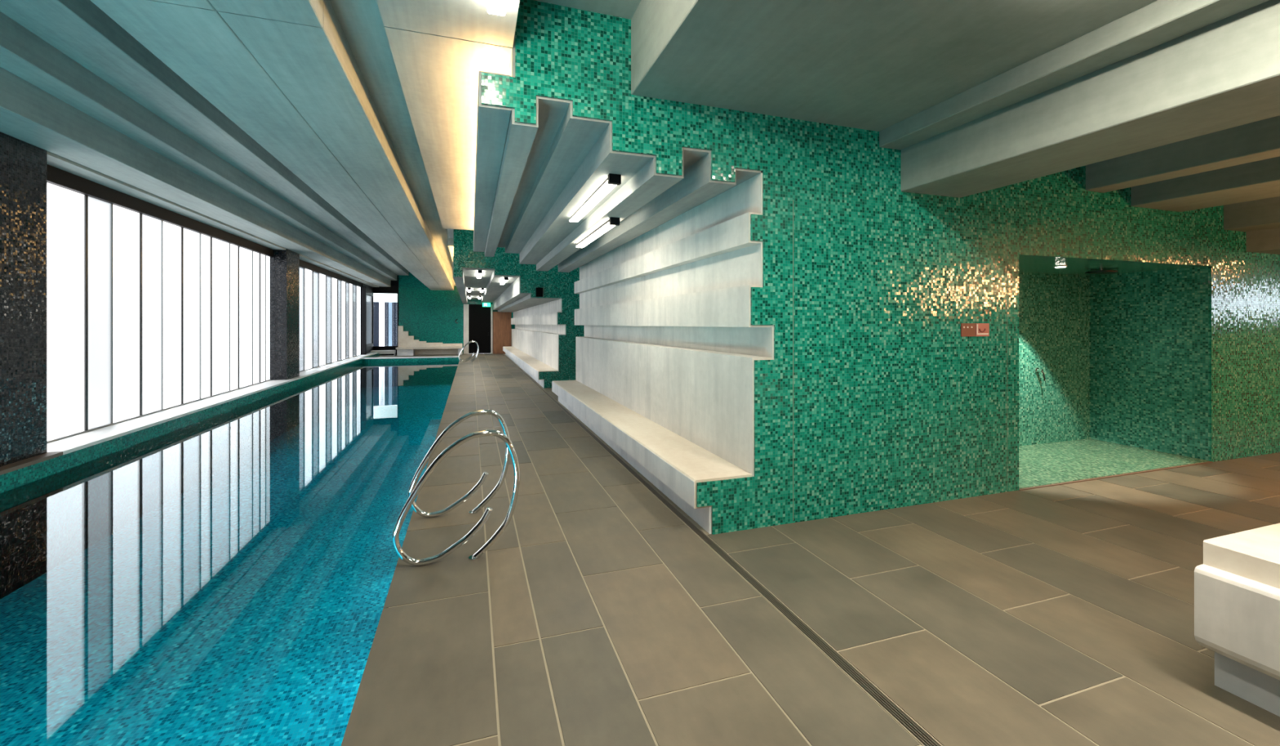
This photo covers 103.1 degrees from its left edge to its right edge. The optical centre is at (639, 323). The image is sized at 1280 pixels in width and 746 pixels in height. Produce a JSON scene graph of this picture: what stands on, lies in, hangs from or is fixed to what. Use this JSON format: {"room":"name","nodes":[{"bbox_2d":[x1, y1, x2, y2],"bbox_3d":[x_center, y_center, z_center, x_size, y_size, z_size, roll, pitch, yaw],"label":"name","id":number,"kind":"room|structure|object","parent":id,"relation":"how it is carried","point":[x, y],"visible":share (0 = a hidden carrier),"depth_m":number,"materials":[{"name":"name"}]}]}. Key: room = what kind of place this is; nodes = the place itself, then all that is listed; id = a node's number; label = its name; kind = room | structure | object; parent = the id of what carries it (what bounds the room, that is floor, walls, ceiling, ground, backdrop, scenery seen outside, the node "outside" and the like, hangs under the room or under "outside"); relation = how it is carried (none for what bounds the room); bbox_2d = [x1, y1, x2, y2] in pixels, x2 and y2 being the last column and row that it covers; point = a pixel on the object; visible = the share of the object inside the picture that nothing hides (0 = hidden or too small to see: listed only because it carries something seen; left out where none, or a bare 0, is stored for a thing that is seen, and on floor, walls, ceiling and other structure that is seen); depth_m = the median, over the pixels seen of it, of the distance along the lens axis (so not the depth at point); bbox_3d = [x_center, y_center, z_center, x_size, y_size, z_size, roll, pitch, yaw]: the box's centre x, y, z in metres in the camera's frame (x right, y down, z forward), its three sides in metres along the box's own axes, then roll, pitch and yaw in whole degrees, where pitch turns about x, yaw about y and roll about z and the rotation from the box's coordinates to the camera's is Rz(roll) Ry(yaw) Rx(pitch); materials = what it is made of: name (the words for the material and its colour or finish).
{"room":"indoor swimming pool","nodes":[
{"label":"indoor swimming pool","id":0,"kind":"room"},
{"bbox_2d":[0,131,47,466],"bbox_3d":[-4.676,-0.225,-0.850,0.590,3.350,13.345,0,0,-18],"label":"column","id":1,"kind":"structure","parent":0,"point":[23,165],"depth_m":5.27,"materials":[{"name":"black tile"}]},
{"bbox_2d":[47,164,273,443],"bbox_3d":[-8.068,-0.230,9.088,0.160,3.280,7.655,0,0,-18],"label":"window","id":2,"kind":"structure","parent":1,"relation":"in","point":[152,308],"depth_m":7.67,"materials":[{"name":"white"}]},
{"bbox_2d":[47,352,377,454],"bbox_3d":[-10.048,1.430,15.701,0.585,0.040,21.455,0,0,-18],"label":"sill","id":3,"kind":"structure","parent":1,"relation":"attached to","point":[73,443],"depth_m":7.72,"materials":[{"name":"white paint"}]},
{"bbox_2d":[270,248,299,380],"bbox_3d":[-9.341,-0.245,13.225,0.540,3.310,1.000,0,0,-18],"label":"column","id":4,"kind":"structure","parent":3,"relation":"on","point":[285,264],"depth_m":12.82,"materials":[{"name":"black tile"}]},
{"bbox_2d":[360,286,366,355],"bbox_3d":[-12.752,-0.145,23.235,0.400,3.110,0.150,0,0,-18],"label":"column","id":5,"kind":"structure","parent":3,"relation":"on","point":[362,290],"depth_m":23.20,"materials":[{"name":"black"}]},
{"bbox_2d":[299,259,362,372],"bbox_3d":[-11.175,-0.230,18.411,0.160,3.280,10.000,0,0,-18],"label":"window","id":6,"kind":"structure","parent":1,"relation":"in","point":[330,301],"depth_m":17.62,"materials":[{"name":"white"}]},
{"bbox_2d":[373,271,515,355],"bbox_3d":[-9.126,-0.625,27.379,10.000,4.850,0.120,0,0,-18],"label":"wall","id":7,"kind":"structure","parent":0,"point":[428,315],"depth_m":26.65,"materials":[{"name":"teal tile"}]},
{"bbox_2d":[362,283,373,353],"bbox_3d":[-13.223,-0.230,24.553,0.160,3.280,2.650,0,0,-18],"label":"window","id":8,"kind":"structure","parent":7,"relation":"in","point":[369,289],"depth_m":25.01,"materials":[{"name":"clear glass"}]},
{"bbox_2d":[371,293,398,347],"bbox_3d":[-13.051,-0.175,26.029,1.260,2.790,0.080,0,0,-18],"label":"window","id":9,"kind":"structure","parent":7,"relation":"in","point":[372,297],"depth_m":25.89,"materials":[{"name":"black"}]},
{"bbox_2d":[398,325,462,355],"bbox_3d":[-10.936,0.850,26.580,3.100,1.500,0.248,0,0,-18],"label":"bench","id":10,"kind":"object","parent":7,"relation":"attached to","point":[404,340],"depth_m":26.34,"materials":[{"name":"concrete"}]},
{"bbox_2d":[453,256,466,303],"bbox_3d":[-6.848,-1.350,19.642,0.230,0.500,16.000,0,0,-18],"label":"beam","id":11,"kind":"structure","parent":7,"relation":"attached to","point":[460,282],"depth_m":14.76,"materials":[{"name":"concrete"}]},
{"bbox_2d":[463,304,492,354],"bbox_3d":[-8.739,0.270,27.434,1.490,2.660,0.180,0,0,-18],"label":"door","id":12,"kind":"structure","parent":7,"relation":"in","point":[477,319],"depth_m":27.47,"materials":[{"name":"black paint"}]},
{"bbox_2d":[462,267,493,299],"bbox_3d":[-6.402,-1.673,19.791,0.710,0.695,16.000,0,0,-18],"label":"beam","id":13,"kind":"structure","parent":7,"relation":"attached to","point":[470,274],"depth_m":15.45,"materials":[{"name":"concrete"}]},
{"bbox_2d":[476,270,482,278],"bbox_3d":[-4.218,-1.288,13.351,0.100,0.075,1.800,0,0,-18],"label":"ceiling lamp","id":14,"kind":"object","parent":13,"relation":"attached to","point":[479,272],"visible":1,"depth_m":12.86,"materials":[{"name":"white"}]},
{"bbox_2d":[480,268,519,302],"bbox_3d":[-5.778,-1.595,19.999,0.606,0.850,16.000,0,0,-18],"label":"beam","id":15,"kind":"structure","parent":7,"relation":"attached to","point":[494,289],"depth_m":16.04,"materials":[{"name":"concrete"}]},
{"bbox_2d":[482,302,490,306],"bbox_3d":[-8.187,-1.045,27.090,0.400,0.250,0.043,0,0,-18],"label":"exit sign","id":16,"kind":"object","parent":15,"relation":"attached to","point":[484,304],"visible":1,"depth_m":27.07,"materials":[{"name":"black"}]},
{"bbox_2d":[500,276,508,284],"bbox_3d":[-3.615,-1.133,13.500,0.100,0.075,1.800,0,0,-18],"label":"ceiling lamp","id":17,"kind":"object","parent":15,"relation":"attached to","point":[505,278],"visible":1,"depth_m":12.98,"materials":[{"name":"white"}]},
{"bbox_2d":[493,275,530,310],"bbox_3d":[-5.367,-1.385,20.136,0.259,1.270,16.000,0,0,-18],"label":"beam","id":18,"kind":"structure","parent":7,"relation":"attached to","point":[512,294],"depth_m":15.88,"materials":[{"name":"concrete"}]},
{"bbox_2d":[447,228,453,238],"bbox_3d":[0.712,-3.150,12.254,19.300,0.200,35.200,0,0,-18],"label":"ceiling","id":19,"kind":"structure","parent":0,"point":[451,232],"depth_m":17.04,"materials":[{"name":"concrete"}]},
{"bbox_2d":[155,0,214,9],"bbox_3d":[-1.200,-2.415,-1.720,0.614,1.270,9.495,0,0,-18],"label":"beam","id":20,"kind":"structure","parent":19,"relation":"attached to","point":[206,4],"depth_m":2.81,"materials":[{"name":"concrete"}]},
{"bbox_2d":[2,132,379,287],"bbox_3d":[-8.052,-2.460,9.333,0.525,1.180,34.800,0,0,-18],"label":"beam","id":21,"kind":"structure","parent":19,"relation":"attached to","point":[54,160],"depth_m":7.74,"materials":[{"name":"concrete"}]},
{"bbox_2d":[0,66,391,287],"bbox_3d":[-7.545,-2.475,9.502,0.513,1.150,34.800,0,0,-18],"label":"beam","id":22,"kind":"structure","parent":19,"relation":"attached to","point":[28,113],"depth_m":6.31,"materials":[{"name":"concrete"}]},
{"bbox_2d":[0,11,396,280],"bbox_3d":[-7.159,-2.647,9.630,0.301,0.807,34.800,0,0,-18],"label":"beam","id":23,"kind":"structure","parent":19,"relation":"attached to","point":[24,54],"depth_m":5.78,"materials":[{"name":"concrete"}]},
{"bbox_2d":[0,0,408,275],"bbox_3d":[-6.755,-2.783,9.765,0.551,0.534,34.800,0,0,-18],"label":"beam","id":24,"kind":"structure","parent":19,"relation":"attached to","point":[80,29],"depth_m":5.59,"materials":[{"name":"concrete"}]},
{"bbox_2d":[208,0,323,26],"bbox_3d":[-0.653,-2.415,-1.538,0.532,1.270,9.495,0,0,-18],"label":"beam","id":25,"kind":"structure","parent":19,"relation":"attached to","point":[308,12],"depth_m":2.88,"materials":[{"name":"concrete"}]},
{"bbox_2d":[90,0,443,290],"bbox_3d":[-6.704,-2.415,14.791,0.614,1.270,25.295,0,0,-18],"label":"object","id":26,"kind":"structure","parent":19,"relation":"attached to","point":[197,44],"depth_m":3.96,"materials":[{"name":"concrete"}]},
{"bbox_2d":[217,0,453,290],"bbox_3d":[-6.157,-2.415,14.974,0.532,1.270,25.295,0,0,-18],"label":"beam","id":27,"kind":"structure","parent":19,"relation":"attached to","point":[317,68],"depth_m":4.19,"materials":[{"name":"concrete"}]},
{"bbox_2d":[329,0,455,285],"bbox_3d":[-4.245,-2.115,10.601,0.330,0.170,34.800,0,0,-18],"label":"beam","id":28,"kind":"structure","parent":27,"relation":"attached to","point":[361,22],"depth_m":4.47,"materials":[{"name":"concrete"}]},
{"bbox_2d":[376,0,519,47],"bbox_3d":[0.281,-1.940,-1.227,0.776,0.180,9.494,0,0,-18],"label":"beam","id":29,"kind":"structure","parent":28,"relation":"attached to","point":[467,20],"depth_m":3.08,"materials":[{"name":"concrete"}]},
{"bbox_2d":[487,0,506,15],"bbox_3d":[-0.536,-1.805,2.045,0.100,0.090,1.780,0,0,-18],"label":"ceiling lamp","id":30,"kind":"object","parent":29,"relation":"attached to","point":[494,6],"visible":1,"depth_m":2.82,"materials":[{"name":"white paint"}]},
{"bbox_2d":[384,26,511,230],"bbox_3d":[-2.340,-1.940,6.628,0.773,0.180,7.044,0,0,-18],"label":"beam","id":31,"kind":"structure","parent":28,"relation":"attached to","point":[438,74],"depth_m":4.24,"materials":[{"name":"concrete"}]},
{"bbox_2d":[448,238,453,262],"bbox_3d":[-6.902,-1.940,19.630,0.340,0.180,15.990,0,0,-18],"label":"beam","id":32,"kind":"structure","parent":28,"relation":"attached to","point":[451,241],"depth_m":12.20,"materials":[{"name":"concrete"}]},
{"bbox_2d":[631,0,1156,131],"bbox_3d":[2.494,-2.350,-0.495,2.231,1.400,9.484,0,0,-18],"label":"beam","id":33,"kind":"structure","parent":19,"relation":"attached to","point":[875,65],"depth_m":3.09,"materials":[{"name":"grey concrete"}]},
{"bbox_2d":[879,0,1269,150],"bbox_3d":[3.664,-2.284,-0.105,0.235,1.532,9.484,0,0,-18],"label":"beam","id":34,"kind":"structure","parent":19,"relation":"attached to","point":[1157,23],"depth_m":3.00,"materials":[{"name":"grey concrete"}]},
{"bbox_2d":[901,0,1279,197],"bbox_3d":[4.107,-2.103,0.043,0.700,1.893,9.484,0,0,-18],"label":"beam","id":35,"kind":"structure","parent":19,"relation":"attached to","point":[1224,73],"depth_m":3.02,"materials":[{"name":"grey concrete"}]},
{"bbox_2d":[1085,115,1279,192],"bbox_3d":[6.189,-2.208,0.737,0.290,1.685,9.484,0,0,-18],"label":"beam","id":36,"kind":"structure","parent":19,"relation":"attached to","point":[1257,140],"depth_m":4.45,"materials":[{"name":"grey concrete"}]},
{"bbox_2d":[1130,155,1279,212],"bbox_3d":[7.148,-2.152,1.056,0.870,1.795,9.484,0,0,-18],"label":"beam","id":37,"kind":"structure","parent":19,"relation":"attached to","point":[1257,180],"depth_m":4.94,"materials":[{"name":"grey concrete"}]},
{"bbox_2d":[1223,195,1279,231],"bbox_3d":[8.556,-2.078,1.526,0.460,1.945,9.484,0,0,-18],"label":"beam","id":38,"kind":"structure","parent":19,"relation":"attached to","point":[1260,214],"depth_m":5.76,"materials":[{"name":"grey concrete"}]},
{"bbox_2d":[1245,227,1279,254],"bbox_3d":[11.227,-1.958,2.416,5.170,2.185,9.484,0,0,-18],"label":"beam","id":39,"kind":"structure","parent":19,"relation":"attached to","point":[1265,241],"depth_m":5.98,"materials":[{"name":"grey concrete"}]},
{"bbox_2d":[453,229,584,387],"bbox_3d":[-1.847,-0.717,12.868,5.400,4.633,0.016,0,0,-18],"label":"wall","id":40,"kind":"structure","parent":0,"point":[555,284],"depth_m":12.69,"materials":[{"name":"tile"}]},
{"bbox_2d":[535,287,543,297],"bbox_3d":[-2.485,-0.785,12.600,0.195,0.230,0.087,0,0,-18],"label":"wall speaker","id":41,"kind":"object","parent":40,"relation":"attached to","point":[539,291],"visible":1,"depth_m":12.56,"materials":[{"name":"black plastic"}]},
{"bbox_2d":[536,288,542,296],"bbox_3d":[-2.483,-0.785,12.557,0.140,0.200,0.004,0,0,-18],"label":"grille","id":42,"kind":"object","parent":41,"relation":"attached to","point":[539,291],"depth_m":12.55,"materials":[{"name":"black paint"}]},
{"bbox_2d":[511,298,565,371],"bbox_3d":[-3.226,0.480,20.534,2.735,2.240,15.400,0,0,-18],"label":"wall","id":43,"kind":"structure","parent":0,"point":[536,333],"depth_m":16.23,"materials":[{"name":"concrete"}]},
{"bbox_2d":[497,293,561,312],"bbox_3d":[-4.881,-1.330,20.298,0.767,1.380,16.000,0,0,-18],"label":"beam","id":44,"kind":"structure","parent":43,"relation":"attached to","point":[527,301],"depth_m":15.91,"materials":[{"name":"concrete"}]},
{"bbox_2d":[573,173,773,476],"bbox_3d":[1.033,0.204,7.750,2.738,2.792,7.050,0,0,-18],"label":"wall","id":45,"kind":"structure","parent":0,"point":[670,338],"depth_m":5.23,"materials":[{"name":"concrete"}]},
{"bbox_2d":[578,168,760,267],"bbox_3d":[-0.265,-1.606,7.317,0.219,0.828,7.050,0,0,-18],"label":"beam","id":46,"kind":"structure","parent":45,"relation":"attached to","point":[742,175],"depth_m":4.13,"materials":[{"name":"concrete"}]},
{"bbox_2d":[341,353,1279,745],"bbox_3d":[0.783,1.700,12.277,18.750,0.200,34.800,0,0,-18],"label":"floor","id":47,"kind":"structure","parent":0,"point":[1063,615],"depth_m":2.79,"materials":[{"name":"tile"}]},
{"bbox_2d":[0,386,451,745],"bbox_3d":[-6.206,2.128,11.107,3.830,1.044,22.600,0,0,-18],"label":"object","id":48,"kind":"object","parent":47,"relation":"in","point":[245,608],"visible":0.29,"depth_m":4.91,"materials":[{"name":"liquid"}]},
{"bbox_2d":[0,353,459,599],"bbox_3d":[-7.292,2.075,13.381,4.428,1.250,27.600,0,0,-18],"label":"pool edge","id":49,"kind":"object","parent":48,"relation":"on","point":[16,479],"visible":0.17,"depth_m":6.60,"materials":[{"name":"teal tile"}]},
{"bbox_2d":[0,451,62,475],"bbox_3d":[-4.337,1.431,-0.737,0.145,0.038,13.345,0,0,-18],"label":"ledge","id":50,"kind":"object","parent":49,"relation":"on","point":[6,468],"visible":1,"depth_m":5.21,"materials":[{"name":"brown stone"}]},
{"bbox_2d":[362,355,458,359],"bbox_3d":[-9.841,1.455,21.994,3.818,0.030,0.385,0,0,-18],"label":"coping","id":51,"kind":"object","parent":49,"relation":"on","point":[447,356],"visible":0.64,"depth_m":21.87,"materials":[{"name":"concrete"}]},
{"bbox_2d":[272,360,459,395],"bbox_3d":[-6.206,1.630,11.107,3.830,0.001,22.600,0,0,-18],"label":"water","id":52,"kind":"object","parent":48,"relation":"in","point":[371,375],"visible":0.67,"depth_m":15.46,"materials":[{"name":"liquid"}]},
{"bbox_2d":[370,350,395,355],"bbox_3d":[-12.896,1.465,25.501,1.100,0.270,0.460,0,0,-18],"label":"block","id":53,"kind":"object","parent":47,"relation":"on","point":[382,353],"visible":0.72,"depth_m":25.38,"materials":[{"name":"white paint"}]},
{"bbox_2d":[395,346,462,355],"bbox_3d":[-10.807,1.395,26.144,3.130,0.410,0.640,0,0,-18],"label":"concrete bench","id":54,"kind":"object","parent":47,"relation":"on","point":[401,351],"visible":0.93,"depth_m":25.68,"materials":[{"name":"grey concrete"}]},
{"bbox_2d":[391,430,519,565],"bbox_3d":[-1.229,1.174,3.438,0.815,0.884,0.068,0,0,-18],"label":"grab rail","id":55,"kind":"object","parent":47,"relation":"on","point":[401,553],"visible":1,"depth_m":3.43,"materials":[{"name":"silver metal"}]},
{"bbox_2d":[408,409,510,517],"bbox_3d":[-1.508,1.174,4.273,0.815,0.884,0.068,0,0,-18],"label":"grab rail","id":56,"kind":"object","parent":47,"relation":"on","point":[497,415],"visible":0.92,"depth_m":4.27,"materials":[{"name":"silver metal"}]},
{"bbox_2d":[458,340,477,360],"bbox_3d":[-7.443,1.174,22.079,0.815,0.884,0.068,0,0,-18],"label":"grab rail","id":57,"kind":"object","parent":47,"relation":"on","point":[473,340],"visible":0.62,"depth_m":22.08,"materials":[{"name":"silver metal"}]},
{"bbox_2d":[457,341,479,362],"bbox_3d":[-7.159,1.174,21.226,0.815,0.884,0.068,0,0,-18],"label":"grab rail","id":58,"kind":"object","parent":47,"relation":"on","point":[471,341],"visible":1,"depth_m":21.25,"materials":[{"name":"silver metal"}]},
{"bbox_2d":[493,311,511,354],"bbox_3d":[-7.483,0.470,27.555,0.950,2.260,0.565,0,0,-18],"label":"tall cabinet","id":59,"kind":"object","parent":47,"relation":"on","point":[501,320],"visible":0.81,"depth_m":27.27,"materials":[{"name":"brown wood"}]},
{"bbox_2d":[502,346,558,387],"bbox_3d":[-4.607,1.390,19.653,0.497,0.420,14.598,0,0,-18],"label":"concrete bench","id":60,"kind":"object","parent":47,"relation":"on","point":[530,365],"visible":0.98,"depth_m":15.94,"materials":[{"name":"grey concrete"}]},
{"bbox_2d":[551,380,751,533],"bbox_3d":[-0.472,1.390,7.249,0.497,0.420,7.048,0,0,-18],"label":"concrete bench","id":61,"kind":"object","parent":47,"relation":"on","point":[674,464],"visible":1,"depth_m":5.04,"materials":[{"name":"grey concrete"}]},
{"bbox_2d":[503,354,942,745],"bbox_3d":[-1.823,1.613,10.724,0.069,0.029,33.500,0,0,-18],"label":"linear drain","id":62,"kind":"object","parent":47,"relation":"on","point":[909,725],"visible":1,"depth_m":2.73,"materials":[{"name":"grey metal"}]},
{"bbox_2d":[1018,461,1213,490],"bbox_3d":[5.129,1.598,5.381,3.125,0.012,0.025,0,0,-18],"label":"threshold","id":63,"kind":"object","parent":47,"relation":"on","point":[1208,462],"visible":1,"depth_m":5.31,"materials":[{"name":"brown stone"}]},
{"bbox_2d":[1194,523,1279,716],"bbox_3d":[3.776,1.276,0.671,1.612,0.649,3.785,0,0,-18],"label":"concrete bench","id":64,"kind":"object","parent":47,"relation":"on","point":[1237,584],"visible":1,"depth_m":2.12,"materials":[{"name":"white concrete"}]},
{"bbox_2d":[481,0,1279,534],"bbox_3d":[5.546,-0.725,5.603,13.933,4.650,0.158,0,0,-18],"label":"wall","id":65,"kind":"structure","parent":0,"point":[872,397],"depth_m":4.36,"materials":[{"name":"tile"}]},
{"bbox_2d":[473,71,511,252],"bbox_3d":[-2.074,-1.548,6.714,0.212,0.235,7.050,0,0,-18],"label":"beam","id":66,"kind":"structure","parent":65,"relation":"attached to","point":[492,122],"depth_m":4.40,"materials":[{"name":"concrete"}]},
{"bbox_2d":[484,33,537,257],"bbox_3d":[-1.889,-1.680,6.775,0.174,0.680,7.050,0,0,-18],"label":"beam","id":67,"kind":"structure","parent":65,"relation":"attached to","point":[520,137],"depth_m":4.36,"materials":[{"name":"concrete"}]},
{"bbox_2d":[497,95,569,247],"bbox_3d":[-1.704,-1.778,6.837,0.218,0.484,7.050,0,0,-18],"label":"beam","id":68,"kind":"structure","parent":65,"relation":"attached to","point":[551,111],"depth_m":4.52,"materials":[{"name":"concrete"}]},
{"bbox_2d":[505,100,609,253],"bbox_3d":[-1.465,-1.725,6.917,0.284,0.590,7.050,0,0,-18],"label":"beam","id":69,"kind":"structure","parent":65,"relation":"attached to","point":[575,137],"depth_m":4.72,"materials":[{"name":"concrete"}]},
{"bbox_2d":[519,120,653,264],"bbox_3d":[-1.172,-1.620,7.014,0.335,0.800,7.050,0,0,-18],"label":"beam","id":70,"kind":"structure","parent":65,"relation":"attached to","point":[602,160],"depth_m":4.82,"materials":[{"name":"concrete"}]},
{"bbox_2d":[569,173,621,222],"bbox_3d":[-0.481,-1.183,4.968,0.100,0.075,1.770,0,0,-18],"label":"ceiling lamp","id":71,"kind":"object","parent":70,"relation":"attached to","point":[613,180],"visible":1,"depth_m":4.63,"materials":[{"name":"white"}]},
{"bbox_2d":[536,0,640,19],"bbox_3d":[1.043,-2.270,-0.978,0.828,0.160,9.484,0,0,-18],"label":"beam","id":72,"kind":"structure","parent":65,"relation":"attached to","point":[626,9],"depth_m":3.49,"materials":[{"name":"grey concrete"}]},
{"bbox_2d":[536,146,684,271],"bbox_3d":[-0.900,-1.555,7.105,0.237,0.930,7.050,0,0,-18],"label":"beam","id":73,"kind":"structure","parent":65,"relation":"attached to","point":[646,184],"depth_m":4.72,"materials":[{"name":"concrete"}]},
{"bbox_2d":[576,217,619,247],"bbox_3d":[-0.538,-1.052,6.040,0.100,0.075,1.800,0,0,-18],"label":"ceiling lamp","id":74,"kind":"object","parent":73,"relation":"attached to","point":[611,222],"visible":1,"depth_m":5.72,"materials":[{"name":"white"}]},
{"bbox_2d":[558,150,736,272],"bbox_3d":[-0.478,-1.550,7.246,0.231,0.940,7.050,0,0,-18],"label":"beam","id":75,"kind":"structure","parent":65,"relation":"attached to","point":[696,187],"depth_m":5.00,"materials":[{"name":"concrete"}]},
{"bbox_2d":[684,146,709,170],"bbox_3d":[-0.688,-1.663,7.176,0.211,0.715,7.050,0,0,-18],"label":"beam","id":76,"kind":"structure","parent":65,"relation":"attached to","point":[691,156],"depth_m":3.94,"materials":[{"name":"concrete"}]},
{"bbox_2d":[960,323,975,336],"bbox_3d":[3.018,0.055,4.671,0.170,0.120,0.011,0,0,-18],"label":"notice sign","id":77,"kind":"object","parent":65,"relation":"attached to","point":[966,329],"visible":1,"depth_m":4.67,"materials":[{"name":"brown plastic"}]},
{"bbox_2d":[975,323,989,336],"bbox_3d":[3.187,0.055,4.725,0.165,0.120,0.016,0,0,-18],"label":"notice sign","id":78,"kind":"object","parent":65,"relation":"attached to","point":[981,329],"visible":1,"depth_m":4.72,"materials":[{"name":"red"}]},
{"bbox_2d":[1018,254,1209,461],"bbox_3d":[4.915,0.465,6.023,3.365,2.470,1.320,0,0,-18],"label":"wall niche","id":79,"kind":"object","parent":65,"relation":"in","point":[1123,356],"visible":0.43,"depth_m":6.61,"materials":[{"name":"tile"}]},
{"bbox_2d":[1034,367,1045,381],"bbox_3d":[5.237,0.658,6.648,0.072,0.168,0.099,0,0,-18],"label":"shower valve","id":80,"kind":"object","parent":79,"relation":"attached to","point":[1037,370],"visible":1,"depth_m":6.63,"materials":[{"name":"silver metal"}]},
{"bbox_2d":[1053,265,1066,267],"bbox_3d":[4.854,-0.662,5.866,0.120,0.016,0.120,0,0,-18],"label":"recessed light","id":81,"kind":"object","parent":79,"relation":"attached to","point":[1057,266],"visible":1,"depth_m":5.83,"materials":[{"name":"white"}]},
{"bbox_2d":[1084,269,1117,274],"bbox_3d":[5.651,-0.648,6.226,0.300,0.044,0.300,0,0,-18],"label":"shower","id":82,"kind":"object","parent":79,"relation":"attached to","point":[1100,271],"visible":1,"depth_m":6.16,"materials":[{"name":"black metal"}]},
{"bbox_2d":[1018,439,1208,488],"bbox_3d":[4.935,1.644,5.964,3.125,0.112,1.205,0,0,-18],"label":"floor","id":83,"kind":"structure","parent":0,"point":[1053,463],"depth_m":5.89,"materials":[{"name":"green tile"}]},
{"label":"outside","id":84,"kind":"structure","parent":0,"visible":0},
{"bbox_2d":[373,293,397,302],"bbox_3d":[-14.003,-1.550,27.620,3.700,0.700,0.262,0,0,-18],"label":"fascia board","id":85,"kind":"object","parent":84,"point":[378,297],"visible":0.21,"depth_m":27.54,"materials":[{"name":"white"}]},
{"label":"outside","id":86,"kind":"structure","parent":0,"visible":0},
{"bbox_2d":[388,302,391,346],"bbox_3d":[-14.009,0.300,28.492,0.160,3.600,0.120,0,0,-18],"label":"fence post","id":87,"kind":"object","parent":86,"point":[389,303],"visible":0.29,"depth_m":28.43,"materials":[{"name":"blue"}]},
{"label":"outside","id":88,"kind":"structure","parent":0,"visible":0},
{"bbox_3d":[-35.670,2.100,3.921,54.800,0.200,110.000,0,0,-18],"label":"ground","id":89,"kind":"structure","parent":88,"visible":0},
{"bbox_2d":[373,302,397,346],"bbox_3d":[-14.926,0.150,29.915,4.600,3.900,0.200,0,0,-18],"label":"fence","id":90,"kind":"object","parent":89,"relation":"on","point":[394,304],"visible":0.14,"depth_m":29.83,"materials":[{"name":"black"}]},
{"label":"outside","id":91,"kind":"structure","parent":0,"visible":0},
{"bbox_2d":[378,302,384,346],"bbox_3d":[-14.154,0.150,27.853,0.280,3.700,0.280,0,0,-18],"label":"post","id":92,"kind":"object","parent":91,"point":[381,304],"visible":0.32,"depth_m":27.74,"materials":[{"name":"white"}]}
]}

